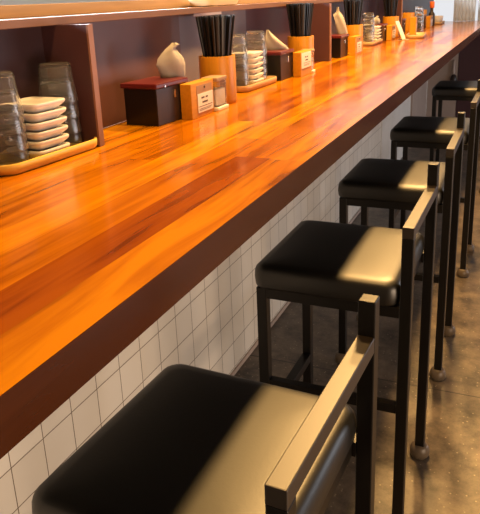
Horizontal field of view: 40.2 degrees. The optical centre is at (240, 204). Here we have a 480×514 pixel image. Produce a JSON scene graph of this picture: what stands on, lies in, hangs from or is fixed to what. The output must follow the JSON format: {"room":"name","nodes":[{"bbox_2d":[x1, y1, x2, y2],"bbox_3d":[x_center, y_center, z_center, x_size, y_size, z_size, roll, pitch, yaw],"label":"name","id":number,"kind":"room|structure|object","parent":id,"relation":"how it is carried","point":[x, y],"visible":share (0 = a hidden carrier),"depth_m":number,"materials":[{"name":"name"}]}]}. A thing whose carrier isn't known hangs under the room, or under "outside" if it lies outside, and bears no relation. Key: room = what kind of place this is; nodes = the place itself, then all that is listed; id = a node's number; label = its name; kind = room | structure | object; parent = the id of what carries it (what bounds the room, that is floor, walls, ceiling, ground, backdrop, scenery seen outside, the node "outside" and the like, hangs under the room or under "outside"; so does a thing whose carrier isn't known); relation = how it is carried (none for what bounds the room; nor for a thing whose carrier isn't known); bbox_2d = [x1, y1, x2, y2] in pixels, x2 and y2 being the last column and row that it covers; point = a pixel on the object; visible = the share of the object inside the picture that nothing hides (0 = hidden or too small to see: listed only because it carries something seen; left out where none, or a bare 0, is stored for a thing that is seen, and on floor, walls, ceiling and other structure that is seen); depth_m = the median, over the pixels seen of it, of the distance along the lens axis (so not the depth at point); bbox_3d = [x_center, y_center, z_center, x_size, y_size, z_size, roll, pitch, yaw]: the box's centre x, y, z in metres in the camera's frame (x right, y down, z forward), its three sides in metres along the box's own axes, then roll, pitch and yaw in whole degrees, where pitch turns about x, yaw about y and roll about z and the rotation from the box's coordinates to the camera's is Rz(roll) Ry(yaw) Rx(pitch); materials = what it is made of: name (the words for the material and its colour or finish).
{"room":"restaurant","nodes":[
{"label":"restaurant","id":0,"kind":"room"},
{"bbox_2d":[0,0,135,127],"bbox_3d":[-1.973,-0.757,4.354,0.100,1.620,11.500,5,19,23],"label":"wall","id":1,"kind":"structure","parent":0,"point":[2,2],"depth_m":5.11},
{"bbox_2d":[0,96,410,513],"bbox_3d":[-0.017,0.098,2.474,0.124,0.967,7.250,5,19,23],"label":"wall","id":2,"kind":"structure","parent":0,"point":[214,325],"depth_m":2.07,"materials":[{"name":"tile"}]},
{"bbox_2d":[0,20,479,458],"bbox_3d":[0.463,-0.539,2.734,0.600,0.054,8.450,5,19,23],"label":"countertop","id":3,"kind":"structure","parent":2,"relation":"on","point":[98,244],"depth_m":1.02,"materials":[{"name":"brown wood"}]},
{"bbox_2d":[0,137,96,175],"bbox_3d":[-0.418,-0.105,1.350,0.122,0.022,0.285,6,19,25],"label":"serving tray","id":4,"kind":"object","parent":3,"relation":"on","point":[5,170],"visible":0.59,"depth_m":1.29,"materials":[{"name":"yellow paint"}]},
{"bbox_2d":[0,149,29,165],"bbox_3d":[-0.453,-0.114,1.265,0.082,0.082,0.082,14,24,41],"label":"drinking glass","id":5,"kind":"object","parent":4,"relation":"on","point":[12,158],"visible":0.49,"depth_m":1.24,"materials":[{"name":"clear"}]},
{"bbox_2d":[0,133,28,153],"bbox_3d":[-0.454,-0.145,1.255,0.082,0.082,0.082,5,19,23],"label":"drinking glass","id":6,"kind":"object","parent":5,"relation":"on","point":[15,143],"visible":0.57,"depth_m":1.23,"materials":[{"name":"clear"}]},
{"bbox_2d":[0,115,25,136],"bbox_3d":[-0.456,-0.177,1.245,0.082,0.082,0.082,-1,18,4],"label":"drinking glass","id":7,"kind":"object","parent":6,"relation":"on","point":[10,126],"visible":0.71,"depth_m":1.23,"materials":[{"name":"white"}]},
{"bbox_2d":[0,70,23,118],"bbox_3d":[-0.457,-0.208,1.235,0.082,0.082,0.082,-7,18,-15],"label":"drinking glass","id":8,"kind":"object","parent":7,"relation":"on","point":[10,102],"visible":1,"depth_m":1.21,"materials":[{"name":"white"}]},
{"bbox_2d":[28,142,69,158],"bbox_3d":[-0.413,-0.110,1.345,0.095,0.023,0.095,6,19,25],"label":"square plate","id":9,"kind":"object","parent":4,"relation":"on","point":[32,154],"visible":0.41,"depth_m":1.31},
{"bbox_2d":[27,133,68,150],"bbox_3d":[-0.414,-0.128,1.340,0.095,0.023,0.095,6,19,26],"label":"square plate","id":10,"kind":"object","parent":9,"relation":"on","point":[46,144],"visible":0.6,"depth_m":1.31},
{"bbox_2d":[25,124,67,141],"bbox_3d":[-0.414,-0.145,1.334,0.095,0.023,0.095,7,20,26],"label":"square plate","id":11,"kind":"object","parent":10,"relation":"on","point":[45,135],"visible":0.48,"depth_m":1.30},
{"bbox_2d":[25,115,66,132],"bbox_3d":[-0.415,-0.163,1.328,0.095,0.023,0.095,7,20,26],"label":"square plate","id":12,"kind":"object","parent":11,"relation":"on","point":[51,124],"visible":0.49,"depth_m":1.30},
{"bbox_2d":[23,106,65,122],"bbox_3d":[-0.415,-0.181,1.323,0.095,0.023,0.095,6,20,26],"label":"square plate","id":13,"kind":"object","parent":12,"relation":"on","point":[49,115],"visible":0.46,"depth_m":1.29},
{"bbox_2d":[20,97,64,113],"bbox_3d":[-0.416,-0.198,1.318,0.095,0.023,0.095,6,19,24],"label":"square plate","id":14,"kind":"object","parent":13,"relation":"on","point":[31,105],"visible":0.67,"depth_m":1.30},
{"bbox_2d":[63,132,82,146],"bbox_3d":[-0.387,-0.165,1.417,0.082,0.082,0.082,14,24,42],"label":"drinking glass","id":15,"kind":"object","parent":4,"relation":"on","point":[73,139],"visible":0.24,"depth_m":1.40,"materials":[{"name":"white"}]},
{"bbox_2d":[62,117,81,134],"bbox_3d":[-0.388,-0.196,1.407,0.082,0.082,0.082,6,19,24],"label":"drinking glass","id":16,"kind":"object","parent":15,"relation":"on","point":[74,126],"visible":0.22,"depth_m":1.39,"materials":[{"name":"white"}]},
{"bbox_2d":[59,102,79,118],"bbox_3d":[-0.389,-0.228,1.398,0.082,0.082,0.082,-1,18,5],"label":"drinking glass","id":17,"kind":"object","parent":16,"relation":"on","point":[72,110],"visible":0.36,"depth_m":1.38,"materials":[{"name":"white"}]},
{"bbox_2d":[38,61,77,103],"bbox_3d":[-0.391,-0.259,1.388,0.082,0.082,0.082,-7,18,-14],"label":"drinking glass","id":18,"kind":"object","parent":17,"relation":"on","point":[55,78],"visible":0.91,"depth_m":1.36,"materials":[{"name":"white"}]},
{"bbox_2d":[120,76,187,126],"bbox_3d":[-0.220,-0.271,1.710,0.113,0.106,0.150,7,20,27],"label":"box","id":19,"kind":"object","parent":3,"relation":"on","point":[151,101],"visible":0.92,"depth_m":1.66,"materials":[{"name":"black paint"}]},
{"bbox_2d":[156,43,184,77],"bbox_3d":[-0.184,-0.380,1.728,0.082,0.088,0.028,-10,19,-22],"label":"paper napkin","id":20,"kind":"object","parent":19,"relation":"on","point":[170,63],"visible":1,"depth_m":1.72,"materials":[{"name":"paper"}]},
{"bbox_2d":[180,78,213,119],"bbox_3d":[-0.114,-0.286,1.765,0.035,0.092,0.135,5,19,23],"label":"wooden holder","id":21,"kind":"object","parent":3,"relation":"on","point":[197,96],"visible":1,"depth_m":1.73,"materials":[{"name":"brown wood"}]},
{"bbox_2d":[201,75,228,110],"bbox_3d":[-0.074,-0.317,1.859,0.054,0.092,0.071,5,19,23],"label":"case","id":22,"kind":"object","parent":3,"relation":"on","point":[219,81],"visible":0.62,"depth_m":1.84,"materials":[{"name":"clear plastic"}]},
{"bbox_2d":[0,0,433,146],"bbox_3d":[0.252,-0.818,3.051,0.322,0.304,9.000,5,19,23],"label":"shelf","id":23,"kind":"object","parent":3,"relation":"on","point":[106,45],"depth_m":1.69,"materials":[{"name":"laminate"}]},
{"bbox_2d":[189,0,237,6],"bbox_3d":[-0.088,-0.688,2.204,0.104,0.038,0.236,5,19,23],"label":"dish","id":24,"kind":"object","parent":23,"relation":"on","point":[194,3],"visible":0.9,"depth_m":2.12,"materials":[{"name":"ceramic"}]},
{"bbox_2d":[199,54,236,103],"bbox_3d":[-0.068,-0.376,1.967,0.109,0.140,0.109,5,19,23],"label":"cup","id":25,"kind":"object","parent":3,"relation":"on","point":[223,65],"visible":0.58,"depth_m":1.92,"materials":[{"name":"brown wood"}]},
{"bbox_2d":[196,17,205,56],"bbox_3d":[-0.105,-0.428,1.924,0.043,0.238,0.008,-16,22,-36],"label":"chopstick","id":26,"kind":"object","parent":25,"relation":"in","point":[197,18],"visible":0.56,"depth_m":1.90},
{"bbox_2d":[201,16,209,56],"bbox_3d":[-0.095,-0.428,1.923,0.008,0.239,0.037,12,23,39],"label":"chopstick","id":27,"kind":"object","parent":25,"relation":"in","point":[202,17],"visible":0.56,"depth_m":1.89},
{"bbox_2d":[205,17,211,56],"bbox_3d":[-0.086,-0.425,1.912,0.008,0.238,0.042,5,19,22],"label":"chopstick","id":28,"kind":"object","parent":25,"relation":"in","point":[206,18],"visible":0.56,"depth_m":1.88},
{"bbox_2d":[206,16,212,56],"bbox_3d":[-0.085,-0.430,1.925,0.008,0.239,0.032,8,20,31],"label":"chopstick","id":29,"kind":"object","parent":25,"relation":"in","point":[206,16],"visible":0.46,"depth_m":1.90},
{"bbox_2d":[211,17,215,56],"bbox_3d":[-0.074,-0.424,1.906,0.008,0.238,0.043,0,18,6],"label":"chopstick","id":30,"kind":"object","parent":25,"relation":"in","point":[212,18],"visible":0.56,"depth_m":1.87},
{"bbox_2d":[213,15,216,56],"bbox_3d":[-0.071,-0.431,1.926,0.008,0.240,0.025,-2,18,1],"label":"chopstick","id":31,"kind":"object","parent":25,"relation":"in","point":[215,15],"visible":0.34,"depth_m":1.90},
{"bbox_2d":[215,16,218,56],"bbox_3d":[-0.066,-0.427,1.913,0.008,0.239,0.036,-4,18,-6],"label":"chopstick","id":32,"kind":"object","parent":25,"relation":"in","point":[216,17],"visible":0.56,"depth_m":1.88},
{"bbox_2d":[218,16,220,56],"bbox_3d":[-0.061,-0.430,1.921,0.008,0.239,0.032,-7,18,-13],"label":"chopstick","id":33,"kind":"object","parent":25,"relation":"in","point":[218,16],"visible":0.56,"depth_m":1.89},
{"bbox_2d":[221,16,223,55],"bbox_3d":[-0.054,-0.427,1.912,0.008,0.238,0.040,-8,18,-18],"label":"chopstick","id":34,"kind":"object","parent":25,"relation":"in","point":[222,17],"visible":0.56,"depth_m":1.88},
{"bbox_2d":[223,15,225,55],"bbox_3d":[-0.050,-0.431,1.923,0.008,0.239,0.033,-14,21,-33],"label":"chopstick","id":35,"kind":"object","parent":25,"relation":"in","point":[223,15],"visible":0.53,"depth_m":1.89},
{"bbox_2d":[225,15,227,55],"bbox_3d":[-0.043,-0.436,1.937,0.030,0.239,0.008,7,20,27],"label":"chopstick","id":36,"kind":"object","parent":25,"relation":"in","point":[226,15],"visible":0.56,"depth_m":1.91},
{"bbox_2d":[226,15,230,55],"bbox_3d":[-0.039,-0.433,1.929,0.037,0.239,0.008,10,21,35],"label":"chopstick","id":37,"kind":"object","parent":25,"relation":"in","point":[229,16],"visible":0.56,"depth_m":1.90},
{"bbox_2d":[229,15,234,55],"bbox_3d":[-0.031,-0.437,1.940,0.039,0.238,0.008,2,18,14],"label":"chopstick","id":38,"kind":"object","parent":25,"relation":"in","point":[233,16],"visible":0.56,"depth_m":1.92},
{"bbox_2d":[236,76,276,92],"bbox_3d":[0.025,-0.426,2.307,0.122,0.022,0.300,6,19,24],"label":"serving tray","id":39,"kind":"object","parent":3,"relation":"on","point":[271,79],"visible":0.5,"depth_m":2.24,"materials":[{"name":"brown wood"}]},
{"bbox_2d":[236,79,248,85],"bbox_3d":[-0.012,-0.431,2.212,0.082,0.082,0.082,10,21,34],"label":"drinking glass","id":40,"kind":"object","parent":39,"relation":"on","point":[242,82],"visible":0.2,"depth_m":2.19,"materials":[{"name":"white"}]},
{"bbox_2d":[236,70,248,80],"bbox_3d":[-0.013,-0.463,2.202,0.082,0.082,0.082,3,18,16],"label":"drinking glass","id":41,"kind":"object","parent":40,"relation":"on","point":[243,74],"visible":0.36,"depth_m":2.18,"materials":[{"name":"white"}]},
{"bbox_2d":[235,60,248,70],"bbox_3d":[-0.015,-0.494,2.192,0.082,0.082,0.082,-4,18,-4],"label":"drinking glass","id":42,"kind":"object","parent":41,"relation":"on","point":[241,64],"visible":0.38,"depth_m":2.17,"materials":[{"name":"white"}]},
{"bbox_2d":[229,34,248,60],"bbox_3d":[-0.016,-0.525,2.183,0.082,0.082,0.082,-10,19,-23],"label":"drinking glass","id":43,"kind":"object","parent":42,"relation":"on","point":[239,48],"visible":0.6,"depth_m":2.15,"materials":[{"name":"white"}]},
{"bbox_2d":[249,77,263,84],"bbox_3d":[0.024,-0.430,2.304,0.095,0.023,0.095,5,19,22],"label":"square plate","id":44,"kind":"object","parent":39,"relation":"on","point":[259,79],"visible":0.33,"depth_m":2.26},
{"bbox_2d":[249,72,263,80],"bbox_3d":[0.023,-0.449,2.299,0.095,0.023,0.095,5,19,23],"label":"square plate","id":45,"kind":"object","parent":44,"relation":"on","point":[256,76],"visible":0.39,"depth_m":2.27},
{"bbox_2d":[248,67,262,74],"bbox_3d":[0.022,-0.466,2.292,0.095,0.023,0.095,5,19,23],"label":"square plate","id":46,"kind":"object","parent":45,"relation":"on","point":[255,71],"visible":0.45,"depth_m":2.25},
{"bbox_2d":[248,61,263,69],"bbox_3d":[0.022,-0.483,2.286,0.095,0.023,0.095,5,19,22],"label":"square plate","id":47,"kind":"object","parent":46,"relation":"on","point":[251,66],"visible":0.41,"depth_m":2.25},
{"bbox_2d":[248,56,262,63],"bbox_3d":[0.021,-0.501,2.281,0.095,0.023,0.095,5,19,23],"label":"square plate","id":48,"kind":"object","parent":47,"relation":"on","point":[254,60],"visible":0.45,"depth_m":2.24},
{"bbox_2d":[248,51,262,58],"bbox_3d":[0.019,-0.518,2.276,0.095,0.023,0.095,5,19,23],"label":"square plate","id":49,"kind":"object","parent":48,"relation":"on","point":[251,54],"visible":0.48,"depth_m":2.25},
{"bbox_2d":[261,73,267,80],"bbox_3d":[0.057,-0.487,2.378,0.082,0.082,0.082,11,22,37],"label":"drinking glass","id":50,"kind":"object","parent":39,"relation":"on","point":[264,75],"visible":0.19,"depth_m":2.36,"materials":[{"name":"white"}]},
{"bbox_2d":[260,64,267,72],"bbox_3d":[0.056,-0.518,2.368,0.082,0.082,0.082,3,18,18],"label":"drinking glass","id":51,"kind":"object","parent":50,"relation":"on","point":[265,70],"visible":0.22,"depth_m":2.35,"materials":[{"name":"white"}]},
{"bbox_2d":[260,55,267,63],"bbox_3d":[0.054,-0.549,2.358,0.082,0.082,0.082,-3,18,-1],"label":"drinking glass","id":52,"kind":"object","parent":51,"relation":"on","point":[264,59],"visible":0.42,"depth_m":2.34,"materials":[{"name":"white"}]},
{"bbox_2d":[246,30,266,54],"bbox_3d":[0.053,-0.580,2.349,0.082,0.082,0.082,-9,19,-20],"label":"drinking glass","id":53,"kind":"object","parent":52,"relation":"on","point":[255,39],"visible":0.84,"depth_m":2.32,"materials":[{"name":"white"}]},
{"bbox_2d":[266,49,293,80],"bbox_3d":[0.128,-0.533,2.493,0.113,0.106,0.150,5,19,23],"label":"box","id":54,"kind":"object","parent":3,"relation":"on","point":[280,62],"visible":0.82,"depth_m":2.43,"materials":[{"name":"black paint"}]},
{"bbox_2d":[266,30,288,49],"bbox_3d":[0.138,-0.624,2.478,0.101,0.075,0.028,-7,18,-14],"label":"paper napkin","id":55,"kind":"object","parent":54,"relation":"on","point":[272,43],"visible":0.97,"depth_m":2.47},
{"bbox_2d":[287,35,313,52],"bbox_3d":[0.250,-0.631,2.731,0.109,0.140,0.109,5,19,23],"label":"cup","id":56,"kind":"object","parent":3,"relation":"on","point":[305,42],"visible":0.39,"depth_m":2.67,"materials":[{"name":"brown wood"}]},
{"bbox_2d":[286,4,291,36],"bbox_3d":[0.207,-0.694,2.699,0.037,0.254,0.008,-8,18,-17],"label":"chopstick","id":57,"kind":"object","parent":56,"relation":"in","point":[287,6],"visible":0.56,"depth_m":2.67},
{"bbox_2d":[291,4,295,36],"bbox_3d":[0.221,-0.688,2.680,0.008,0.253,0.040,11,22,36],"label":"chopstick","id":58,"kind":"object","parent":56,"relation":"in","point":[292,8],"visible":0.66,"depth_m":2.65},
{"bbox_2d":[294,3,296,36],"bbox_3d":[0.230,-0.694,2.696,0.025,0.255,0.008,-16,22,-37],"label":"chopstick","id":59,"kind":"object","parent":56,"relation":"in","point":[294,3],"visible":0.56,"depth_m":2.67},
{"bbox_2d":[295,4,298,36],"bbox_3d":[0.233,-0.691,2.684,0.008,0.254,0.029,7,20,26],"label":"chopstick","id":60,"kind":"object","parent":56,"relation":"in","point":[296,10],"visible":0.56,"depth_m":2.66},
{"bbox_2d":[298,4,299,36],"bbox_3d":[0.239,-0.688,2.674,0.008,0.254,0.037,2,18,13],"label":"chopstick","id":61,"kind":"object","parent":56,"relation":"in","point":[298,4],"visible":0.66,"depth_m":2.64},
{"bbox_2d":[300,3,301,36],"bbox_3d":[0.246,-0.691,2.684,0.008,0.254,0.028,-1,18,6],"label":"chopstick","id":62,"kind":"object","parent":56,"relation":"in","point":[300,3],"visible":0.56,"depth_m":2.66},
{"bbox_2d":[302,4,303,36],"bbox_3d":[0.252,-0.686,2.669,0.008,0.253,0.041,-4,18,-4],"label":"chopstick","id":63,"kind":"object","parent":56,"relation":"in","point":[302,4],"visible":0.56,"depth_m":2.64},
{"bbox_2d":[305,3,307,35],"bbox_3d":[0.267,-0.695,2.693,0.025,0.255,0.008,14,24,41],"label":"chopstick","id":64,"kind":"object","parent":56,"relation":"in","point":[306,3],"visible":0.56,"depth_m":2.67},
{"bbox_2d":[306,3,310,35],"bbox_3d":[0.272,-0.691,2.681,0.008,0.254,0.036,-16,22,-37],"label":"chopstick","id":65,"kind":"object","parent":56,"relation":"in","point":[309,4],"visible":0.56,"depth_m":2.65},
{"bbox_2d":[308,3,311,35],"bbox_3d":[0.278,-0.697,2.699,0.030,0.254,0.008,4,19,19],"label":"chopstick","id":66,"kind":"object","parent":56,"relation":"in","point":[311,3],"visible":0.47,"depth_m":2.67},
{"bbox_2d":[309,3,313,35],"bbox_3d":[0.285,-0.701,2.710,0.035,0.254,0.008,-2,17,0],"label":"chopstick","id":67,"kind":"object","parent":56,"relation":"in","point":[312,3],"visible":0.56,"depth_m":2.69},
{"bbox_2d":[293,50,310,76],"bbox_3d":[0.243,-0.556,2.575,0.034,0.092,0.135,5,19,23],"label":"wooden holder","id":68,"kind":"object","parent":3,"relation":"on","point":[301,59],"visible":1,"depth_m":2.53,"materials":[{"name":"brown wood"}]},
{"bbox_2d":[301,49,314,72],"bbox_3d":[0.272,-0.582,2.655,0.054,0.092,0.035,5,19,23],"label":"case","id":69,"kind":"object","parent":3,"relation":"on","point":[312,50],"visible":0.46,"depth_m":2.64,"materials":[{"name":"clear plastic"}]},
{"bbox_2d":[331,34,348,57],"bbox_3d":[0.467,-0.793,3.272,0.113,0.106,0.150,5,19,23],"label":"box","id":70,"kind":"object","parent":3,"relation":"on","point":[339,42],"visible":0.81,"depth_m":3.21,"materials":[{"name":"black paint"}]},
{"bbox_2d":[333,7,347,33],"bbox_3d":[0.501,-0.922,3.285,0.081,0.130,0.028,-5,18,-9],"label":"paper napkin","id":71,"kind":"object","parent":70,"relation":"on","point":[341,28],"visible":0.98,"depth_m":3.28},
{"bbox_2d":[346,24,362,51],"bbox_3d":[0.601,-0.895,3.522,0.109,0.140,0.109,5,19,23],"label":"cup","id":72,"kind":"object","parent":3,"relation":"on","point":[352,30],"visible":0.3,"depth_m":3.46,"materials":[{"name":"brown wood"}]},
{"bbox_2d":[344,0,347,24],"bbox_3d":[0.564,-0.956,3.482,0.037,0.254,0.008,-13,20,-30],"label":"chopstick","id":73,"kind":"object","parent":72,"relation":"in","point":[344,0],"visible":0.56,"depth_m":3.46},
{"bbox_2d":[349,0,350,24],"bbox_3d":[0.580,-0.953,3.470,0.008,0.254,0.036,8,20,29],"label":"chopstick","id":74,"kind":"object","parent":72,"relation":"in","point":[349,0],"visible":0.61,"depth_m":3.44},
{"bbox_2d":[353,0,354,24],"bbox_3d":[0.599,-0.954,3.472,0.008,0.254,0.031,-2,17,0],"label":"chopstick","id":75,"kind":"object","parent":72,"relation":"in","point":[354,0],"visible":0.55,"depth_m":3.45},
{"bbox_2d":[356,0,358,24],"bbox_3d":[0.611,-0.953,3.466,0.008,0.254,0.037,-8,18,-17],"label":"chopstick","id":76,"kind":"object","parent":72,"relation":"in","point":[357,0],"visible":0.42,"depth_m":3.44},
{"bbox_2d":[357,0,360,24],"bbox_3d":[0.622,-0.958,3.480,0.008,0.254,0.030,-17,23,-39],"label":"chopstick","id":77,"kind":"object","parent":72,"relation":"in","point":[359,0],"visible":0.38,"depth_m":3.46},
{"bbox_2d":[359,0,362,24],"bbox_3d":[0.634,-0.961,3.488,0.033,0.254,0.008,5,19,23],"label":"chopstick","id":78,"kind":"object","parent":72,"relation":"in","point":[362,0],"visible":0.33,"depth_m":3.46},
{"bbox_2d":[349,35,361,55],"bbox_3d":[0.588,-0.815,3.350,0.035,0.092,0.135,5,19,23],"label":"wooden holder","id":79,"kind":"object","parent":3,"relation":"on","point":[355,42],"visible":1,"depth_m":3.30,"materials":[{"name":"brown wood"}]},
{"bbox_2d":[363,39,382,45],"bbox_3d":[0.780,-0.989,3.994,0.122,0.022,0.300,5,19,23],"label":"serving tray","id":80,"kind":"object","parent":3,"relation":"on","point":[381,40],"visible":0.48,"depth_m":3.86,"materials":[{"name":"brown wood"}]},
{"bbox_2d":[363,38,374,41],"bbox_3d":[0.763,-1.008,3.938,0.082,0.082,0.082,10,21,33],"label":"drinking glass","id":81,"kind":"object","parent":80,"relation":"on","point":[372,39],"visible":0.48,"depth_m":3.91,"materials":[{"name":"white"}]},
{"bbox_2d":[363,33,374,38],"bbox_3d":[0.762,-1.039,3.928,0.082,0.082,0.082,2,18,14],"label":"drinking glass","id":82,"kind":"object","parent":81,"relation":"on","point":[365,35],"visible":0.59,"depth_m":3.90,"materials":[{"name":"white"}]},
{"bbox_2d":[363,27,374,32],"bbox_3d":[0.761,-1.071,3.918,0.082,0.082,0.082,-4,18,-5],"label":"drinking glass","id":83,"kind":"object","parent":82,"relation":"on","point":[365,29],"visible":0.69,"depth_m":3.89,"materials":[{"name":"white"}]},
{"bbox_2d":[361,12,374,26],"bbox_3d":[0.759,-1.102,3.908,0.082,0.082,0.082,-10,19,-24],"label":"drinking glass","id":84,"kind":"object","parent":83,"relation":"on","point":[367,18],"visible":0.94,"depth_m":3.88,"materials":[{"name":"white"}]},
{"bbox_2d":[375,23,386,40],"bbox_3d":[0.872,-1.106,4.212,0.113,0.106,0.150,5,19,23],"label":"box","id":85,"kind":"object","parent":3,"relation":"on","point":[383,28],"visible":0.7,"depth_m":4.17,"materials":[{"name":"black paint"}]},
{"bbox_2d":[374,16,379,23],"bbox_3d":[0.859,-1.170,4.155,0.054,0.050,0.028,-3,18,-3],"label":"paper napkin","id":86,"kind":"object","parent":85,"relation":"on","point":[376,19],"visible":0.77,"depth_m":4.15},
{"bbox_2d":[383,16,398,37],"bbox_3d":[1.023,-1.213,4.475,0.109,0.140,0.109,5,19,23],"label":"cup","id":87,"kind":"object","parent":3,"relation":"on","point":[391,20],"visible":0.48,"depth_m":4.42,"materials":[{"name":"brown wood"}]},
{"bbox_2d":[386,25,395,39],"bbox_3d":[0.983,-1.125,4.279,0.035,0.092,0.135,5,19,23],"label":"wooden holder","id":88,"kind":"object","parent":3,"relation":"on","point":[390,28],"visible":1,"depth_m":4.23,"materials":[{"name":"brown wood"}]},
{"bbox_2d":[395,21,408,40],"bbox_3d":[1.042,-1.121,4.216,0.080,0.119,0.118,5,19,23],"label":"menu card","id":89,"kind":"object","parent":3,"relation":"on","point":[399,27],"visible":1,"depth_m":4.21,"materials":[{"name":"white paper"}]},
{"bbox_2d":[402,18,405,32],"bbox_3d":[1.150,-1.313,4.832,0.113,0.106,0.150,5,19,23],"label":"box","id":90,"kind":"object","parent":3,"relation":"on","point":[403,19],"visible":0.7,"depth_m":4.81,"materials":[{"name":"black paint"}]},
{"bbox_2d":[402,12,414,31],"bbox_3d":[1.285,-1.409,5.060,0.109,0.140,0.109,5,19,23],"label":"cup","id":91,"kind":"object","parent":3,"relation":"on","point":[407,15],"visible":0.48,"depth_m":5.01,"materials":[{"name":"brown wood"}]},
{"bbox_2d":[406,32,425,37],"bbox_3d":[1.189,-1.148,4.445,0.122,0.022,0.300,3,18,17],"label":"serving tray","id":92,"kind":"object","parent":3,"relation":"on","point":[420,34],"visible":0.91,"depth_m":4.32,"materials":[{"name":"brown wood"}]},
{"bbox_2d":[409,17,417,34],"bbox_3d":[1.172,-1.210,4.455,0.060,0.125,0.060,5,19,23],"label":"menu stand","id":93,"kind":"object","parent":92,"relation":"on","point":[413,20],"visible":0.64,"depth_m":4.44,"materials":[{"name":"brown wood"}]},
{"bbox_2d":[426,15,432,27],"bbox_3d":[1.595,-1.547,5.536,0.035,0.092,0.135,5,19,23],"label":"wooden holder","id":94,"kind":"object","parent":3,"relation":"on","point":[429,19],"visible":1,"depth_m":5.48,"materials":[{"name":"brown wood"}]},
{"bbox_2d":[428,1,434,25],"bbox_3d":[1.658,-1.657,5.691,0.056,0.205,0.056,5,19,23],"label":"bottle","id":95,"kind":"object","parent":3,"relation":"on","point":[432,3],"visible":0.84,"depth_m":5.67,"materials":[{"name":"glass"}]},
{"bbox_3d":[1.386,-1.402,5.120,0.082,0.083,0.082,-5,18,-8],"label":"drinking glass","id":96,"kind":"object","parent":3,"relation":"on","visible":0},
{"bbox_3d":[1.384,-1.433,5.110,0.082,0.083,0.082,-12,20,-27],"label":"drinking glass","id":97,"kind":"object","parent":96,"relation":"on","visible":0},
{"bbox_3d":[1.383,-1.464,5.100,0.082,0.083,0.082,12,23,39],"label":"drinking glass","id":98,"kind":"object","parent":97,"relation":"on","visible":0},
{"bbox_2d":[414,6,423,17],"bbox_3d":[1.382,-1.495,5.090,0.082,0.082,0.082,4,19,20],"label":"drinking glass","id":99,"kind":"object","parent":98,"relation":"on","point":[419,13],"visible":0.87,"depth_m":5.06,"materials":[{"name":"white"}]},
{"bbox_3d":[1.799,-1.672,6.025,0.122,0.022,0.300,5,19,23],"label":"serving tray","id":100,"kind":"object","parent":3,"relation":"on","visible":0},
{"bbox_2d":[435,16,442,21],"bbox_3d":[1.806,-1.704,6.034,0.112,0.065,0.112,5,19,23],"label":"bowl","id":101,"kind":"object","parent":100,"relation":"on","point":[437,18],"visible":0.55,"depth_m":5.99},
{"bbox_2d":[230,208,360,375],"bbox_3d":[-0.180,0.733,2.061,0.006,0.018,6.030,5,19,23],"label":"baseboard","id":102,"kind":"structure","parent":2,"relation":"attached to","point":[287,303],"depth_m":2.60,"materials":[{"name":"beige paint"}]},
{"bbox_2d":[234,139,479,513],"bbox_3d":[1.325,0.358,3.249,8.000,0.100,11.500,5,19,23],"label":"floor","id":103,"kind":"structure","parent":0,"point":[447,481],"depth_m":2.35,"materials":[{"name":"concrete"}]},
{"bbox_2d":[32,294,379,513],"bbox_3d":[-0.024,0.595,1.021,0.402,0.895,0.397,6,19,25],"label":"bar stool","id":104,"kind":"object","parent":103,"relation":"on","point":[193,440],"visible":1,"depth_m":0.93,"materials":[{"name":"leather"}]},
{"bbox_2d":[255,162,439,513],"bbox_3d":[0.288,0.355,1.740,0.402,0.895,0.397,5,19,23],"label":"bar stool","id":105,"kind":"object","parent":103,"relation":"on","point":[318,263],"visible":0.74,"depth_m":1.59,"materials":[{"name":"black metal"}]},
{"bbox_2d":[335,112,465,380],"bbox_3d":[0.590,0.129,2.416,0.402,0.895,0.397,5,19,22],"label":"bar stool","id":106,"kind":"object","parent":103,"relation":"on","point":[373,182],"visible":0.77,"depth_m":2.26,"materials":[{"name":"leather"}]},
{"bbox_2d":[388,79,479,277],"bbox_3d":[0.958,-0.146,3.237,0.402,0.895,0.397,5,19,23],"label":"bar stool","id":107,"kind":"object","parent":103,"relation":"on","point":[410,131],"visible":0.73,"depth_m":3.07,"materials":[{"name":"leather"}]},
{"bbox_2d":[426,34,479,117],"bbox_3d":[3.339,-1.084,5.777,3.279,0.967,0.110,5,19,23],"label":"wall","id":108,"kind":"structure","parent":103,"relation":"on","point":[469,57],"depth_m":6.25,"materials":[{"name":"red laminate"}]},
{"bbox_2d":[450,60,456,80],"bbox_3d":[2.026,-1.247,6.232,0.068,0.249,0.068,5,19,23],"label":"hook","id":109,"kind":"object","parent":108,"relation":"attached to","point":[453,77],"visible":0.68,"depth_m":6.22,"materials":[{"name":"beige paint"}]},
{"bbox_2d":[429,81,479,192],"bbox_3d":[1.521,-0.566,4.494,0.402,0.895,0.397,5,19,23],"label":"bar stool","id":110,"kind":"object","parent":103,"relation":"on","point":[443,90],"visible":0.56,"depth_m":4.32,"materials":[{"name":"leather"}]},
{"bbox_2d":[409,81,426,148],"bbox_3d":[1.579,-1.086,6.015,0.140,0.967,0.870,5,19,23],"label":"wall pier","id":111,"kind":"object","parent":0,"point":[419,97],"visible":0.07,"depth_m":6.00,"materials":[{"name":"beige paint"}]},
{"bbox_3d":[2.577,-2.297,6.841,6.100,2.700,0.100,5,19,23],"label":"wall","id":112,"kind":"structure","parent":0,"visible":0},
{"bbox_2d":[433,0,478,20],"bbox_3d":[2.126,-2.592,6.870,2.800,1.320,0.028,5,19,23],"label":"window","id":113,"kind":"structure","parent":112,"relation":"in","point":[445,8],"depth_m":7.00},
{"bbox_2d":[453,0,475,20],"bbox_3d":[2.131,-2.483,6.123,0.200,1.478,0.016,5,19,23],"label":"curtain","id":114,"kind":"object","parent":113,"relation":"attached to","point":[464,10],"visible":1,"depth_m":6.31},
{"bbox_2d":[477,0,479,20],"bbox_3d":[2.489,-2.554,6.704,0.040,1.400,0.060,5,19,23],"label":"trim","id":115,"kind":"structure","parent":112,"relation":"attached to","point":[479,0],"depth_m":6.85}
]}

